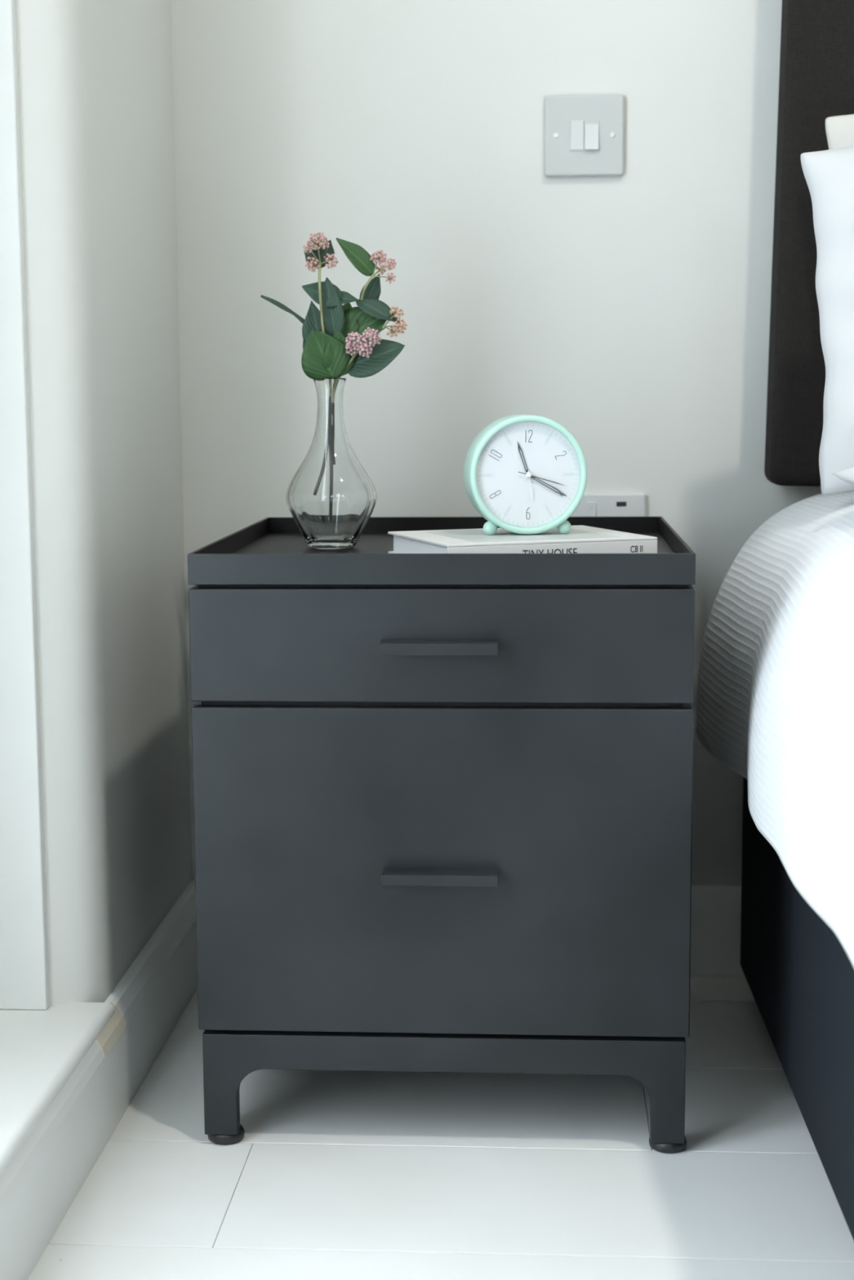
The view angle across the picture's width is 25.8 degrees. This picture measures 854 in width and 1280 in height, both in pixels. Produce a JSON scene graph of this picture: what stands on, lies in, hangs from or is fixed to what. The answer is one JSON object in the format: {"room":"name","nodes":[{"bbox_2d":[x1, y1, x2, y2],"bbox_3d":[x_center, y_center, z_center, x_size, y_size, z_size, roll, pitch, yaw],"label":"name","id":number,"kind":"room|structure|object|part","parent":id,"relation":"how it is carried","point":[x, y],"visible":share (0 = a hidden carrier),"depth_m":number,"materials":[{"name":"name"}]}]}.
{"room":"bedroom","nodes":[
{"label":"bedroom","id":0,"kind":"room"},
{"bbox_2d":[15,0,191,1006],"bbox_3d":[-0.543,-0.678,-0.062,0.260,2.800,4.200,0,8,4],"label":"wall","id":1,"kind":"structure","parent":0,"point":[95,91],"depth_m":1.75,"materials":[{"name":"paint"}]},
{"bbox_2d":[0,0,49,1009],"bbox_3d":[-0.421,-0.675,1.580,0.136,2.044,0.012,0,8,4],"label":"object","id":2,"kind":"structure","parent":1,"relation":"attached to","point":[24,952],"depth_m":1.66,"materials":[{"name":"white paint"}]},
{"bbox_2d":[0,1002,115,1177],"bbox_3d":[-0.453,0.433,1.064,0.243,0.014,1.362,0,8,4],"label":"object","id":3,"kind":"structure","parent":1,"relation":"attached to","point":[40,1050],"depth_m":1.59,"materials":[{"name":"white paint"}]},
{"bbox_2d":[0,880,197,1279],"bbox_3d":[-0.395,0.610,0.102,0.020,0.102,4.200,0,8,4],"label":"baseboard","id":4,"kind":"structure","parent":1,"relation":"attached to","point":[39,1186],"depth_m":1.64,"materials":[{"name":"white paint"}]},
{"bbox_2d":[27,975,853,1279],"bbox_3d":[0.927,0.700,-0.020,3.194,0.060,4.500,0,8,4],"label":"floor","id":5,"kind":"structure","parent":0,"point":[332,1175],"depth_m":1.59,"materials":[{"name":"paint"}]},
{"bbox_2d":[187,516,695,1153],"bbox_3d":[0.026,0.160,1.831,0.431,0.529,0.486,0,8,4],"label":"nightstand","id":6,"kind":"object","parent":5,"relation":"on","point":[442,802],"visible":1,"depth_m":1.61,"materials":[{"name":"metal"}]},
{"bbox_3d":[-0.184,0.119,1.854,0.008,0.392,0.448,0,8,4],"label":"panel","id":7,"kind":"part","parent":6,"relation":"part of","materials":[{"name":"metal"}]},
{"bbox_2d":[285,377,377,549],"bbox_3d":[-0.094,-0.173,1.830,0.089,0.166,0.089,0,8,4],"label":"bud vase","id":8,"kind":"object","parent":6,"relation":"on","point":[331,497],"visible":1,"depth_m":1.81,"materials":[{"name":"clear glass"}]},
{"bbox_2d":[260,231,359,349],"bbox_3d":[-0.112,-0.268,1.820,0.095,0.254,0.034,3,8,23],"label":"flower sprig","id":9,"kind":"object","parent":8,"relation":"in","point":[330,319],"visible":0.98,"depth_m":1.80,"materials":[{"name":"plant"}]},
{"bbox_3d":[-0.099,-0.298,1.804,0.011,0.130,0.021,0,8,4],"label":"stem","id":10,"kind":"part","parent":9,"relation":"part of","materials":[{"name":"green plant"}]},
{"bbox_2d":[301,306,408,381],"bbox_3d":[-0.069,-0.245,1.805,0.102,0.153,0.037,0,8,4],"label":"flower sprig","id":11,"kind":"object","parent":8,"relation":"in","point":[324,355],"visible":0.99,"depth_m":1.80,"materials":[{"name":"plant"}]},
{"bbox_3d":[-0.080,-0.255,1.810,0.033,0.054,0.006,5,9,32],"label":"stem","id":12,"kind":"part","parent":11,"relation":"part of","materials":[{"name":"green plant"}]},
{"bbox_2d":[335,237,403,377],"bbox_3d":[-0.061,-0.253,1.820,0.079,0.273,0.030,0,8,4],"label":"flower sprig","id":13,"kind":"object","parent":8,"relation":"in","point":[372,313],"visible":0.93,"depth_m":1.81,"materials":[{"name":"plant"}]},
{"bbox_3d":[-0.072,-0.292,1.816,0.044,0.126,0.010,0,8,4],"label":"stem","id":14,"kind":"part","parent":13,"relation":"part of","materials":[{"name":"green plant"}]},
{"bbox_3d":[0.011,0.006,1.578,0.100,0.011,0.023,0,8,4],"label":"handle","id":15,"kind":"part","parent":6,"relation":"part of","materials":[{"name":"metal"}]},
{"bbox_3d":[0.012,0.204,1.604,0.100,0.010,0.023,0,8,4],"label":"handle","id":16,"kind":"part","parent":6,"relation":"part of","materials":[{"name":"metal"}]},
{"bbox_2d":[187,516,695,585],"bbox_3d":[0.025,-0.090,1.807,0.431,0.027,0.460,0,8,4],"label":"tray","id":17,"kind":"object","parent":6,"relation":"on","point":[268,551],"depth_m":1.59,"materials":[{"name":"metal"}]},
{"bbox_3d":[0.011,0.004,1.595,0.431,0.098,0.014,0,8,4],"label":"drawer","id":18,"kind":"part","parent":6,"relation":"part of","materials":[{"name":"metal"}]},
{"bbox_3d":[0.013,0.201,1.622,0.431,0.289,0.014,0,8,4],"label":"drawer","id":19,"kind":"part","parent":6,"relation":"part of","materials":[{"name":"metal"}]},
{"bbox_3d":[0.014,0.394,1.651,0.425,0.093,0.016,0,8,4],"label":"frame","id":20,"kind":"part","parent":6,"relation":"part of","materials":[{"name":"wood"}]},
{"bbox_2d":[387,524,657,553],"bbox_3d":[0.086,-0.087,1.728,0.202,0.021,0.165,-3,8,-19],"label":"book","id":21,"kind":"object","parent":6,"relation":"on","point":[580,539],"visible":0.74,"depth_m":1.68,"materials":[{"name":"paper"},{"name":"cardboard"}]},
{"bbox_2d":[423,527,619,542],"bbox_3d":[0.086,-0.097,1.725,0.142,0.001,0.137,-3,8,-19],"label":"picture","id":22,"kind":"object","parent":21,"relation":"on","point":[575,535],"depth_m":1.70},
{"bbox_2d":[463,414,586,535],"bbox_3d":[0.090,-0.153,1.727,0.109,0.110,0.049,-1,8,-7],"label":"alarm clock","id":23,"kind":"object","parent":21,"relation":"on","point":[525,474],"visible":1,"depth_m":1.71,"materials":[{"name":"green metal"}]},
{"bbox_3d":[0.238,0.120,1.828,0.008,0.392,0.448,0,8,4],"label":"panel","id":24,"kind":"part","parent":6,"relation":"part of","materials":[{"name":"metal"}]},
{"bbox_2d":[740,0,853,1240],"bbox_3d":[1.004,-0.086,1.014,1.408,1.222,2.024,0,8,2],"label":"bed","id":25,"kind":"object","parent":5,"relation":"on","point":[797,972],"visible":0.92,"depth_m":1.92,"materials":[{"name":"fabric"}]},
{"bbox_3d":[1.054,-0.480,1.931,1.370,0.660,0.070,1,8,3],"label":"headboard","id":26,"kind":"part","parent":25,"relation":"part of","materials":[{"name":"fabric"}]},
{"bbox_3d":[1.000,0.097,1.005,1.376,0.208,1.936,0,8,2],"label":"mattress","id":27,"kind":"object","parent":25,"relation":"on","visible":0},
{"bbox_2d":[695,490,853,967],"bbox_3d":[0.939,0.099,0.980,1.426,0.277,1.951,0,8,4],"label":"bedspread","id":28,"kind":"object","parent":27,"relation":"on","point":[775,696],"visible":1,"depth_m":1.50,"materials":[{"name":"fabric"}]},
{"bbox_2d":[800,146,853,494],"bbox_3d":[0.688,-0.319,1.754,0.660,0.360,0.148,0,8,5],"label":"pillow","id":29,"kind":"object","parent":28,"relation":"on","point":[828,175],"visible":0.99,"depth_m":1.76,"materials":[{"name":"white fabric"}]},
{"bbox_2d":[825,114,853,149],"bbox_3d":[0.725,-0.354,1.868,0.651,0.371,0.095,0,8,5],"label":"pillow","id":30,"kind":"object","parent":28,"relation":"on","point":[839,130],"visible":0.18,"depth_m":1.87,"materials":[{"name":"beige fabric"}]},
{"bbox_2d":[832,466,853,485],"bbox_3d":[0.675,-0.130,1.582,0.628,0.059,0.210,0,8,5],"label":"pillow","id":31,"kind":"object","parent":28,"relation":"on","point":[846,475],"visible":1,"depth_m":1.68,"materials":[{"name":"white fabric"}]},
{"bbox_2d":[171,0,821,885],"bbox_3d":[1.057,-0.962,1.982,3.194,2.800,0.120,0,8,4],"label":"wall","id":32,"kind":"structure","parent":0,"point":[629,313],"depth_m":2.06,"materials":[{"name":"paint"}]},
{"bbox_2d":[544,94,624,177],"bbox_3d":[0.171,-0.548,2.027,0.086,0.086,0.014,0,8,4],"label":"light switch","id":33,"kind":"object","parent":32,"relation":"attached to","point":[584,135],"visible":1,"depth_m":2.02,"materials":[{"name":"plastic"}]},
{"bbox_2d":[569,493,645,516],"bbox_3d":[0.171,-0.121,2.086,0.147,0.086,0.011,0,8,4],"label":"wall socket","id":34,"kind":"object","parent":32,"relation":"attached to","point":[591,504],"visible":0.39,"depth_m":2.08,"materials":[{"name":"plastic"}]},
{"bbox_2d":[689,885,744,976],"bbox_3d":[1.141,0.334,2.083,2.834,0.102,0.014,0,8,4],"label":"baseboard","id":35,"kind":"structure","parent":32,"relation":"attached to","point":[716,910],"depth_m":2.13,"materials":[{"name":"white paint"}]}
]}

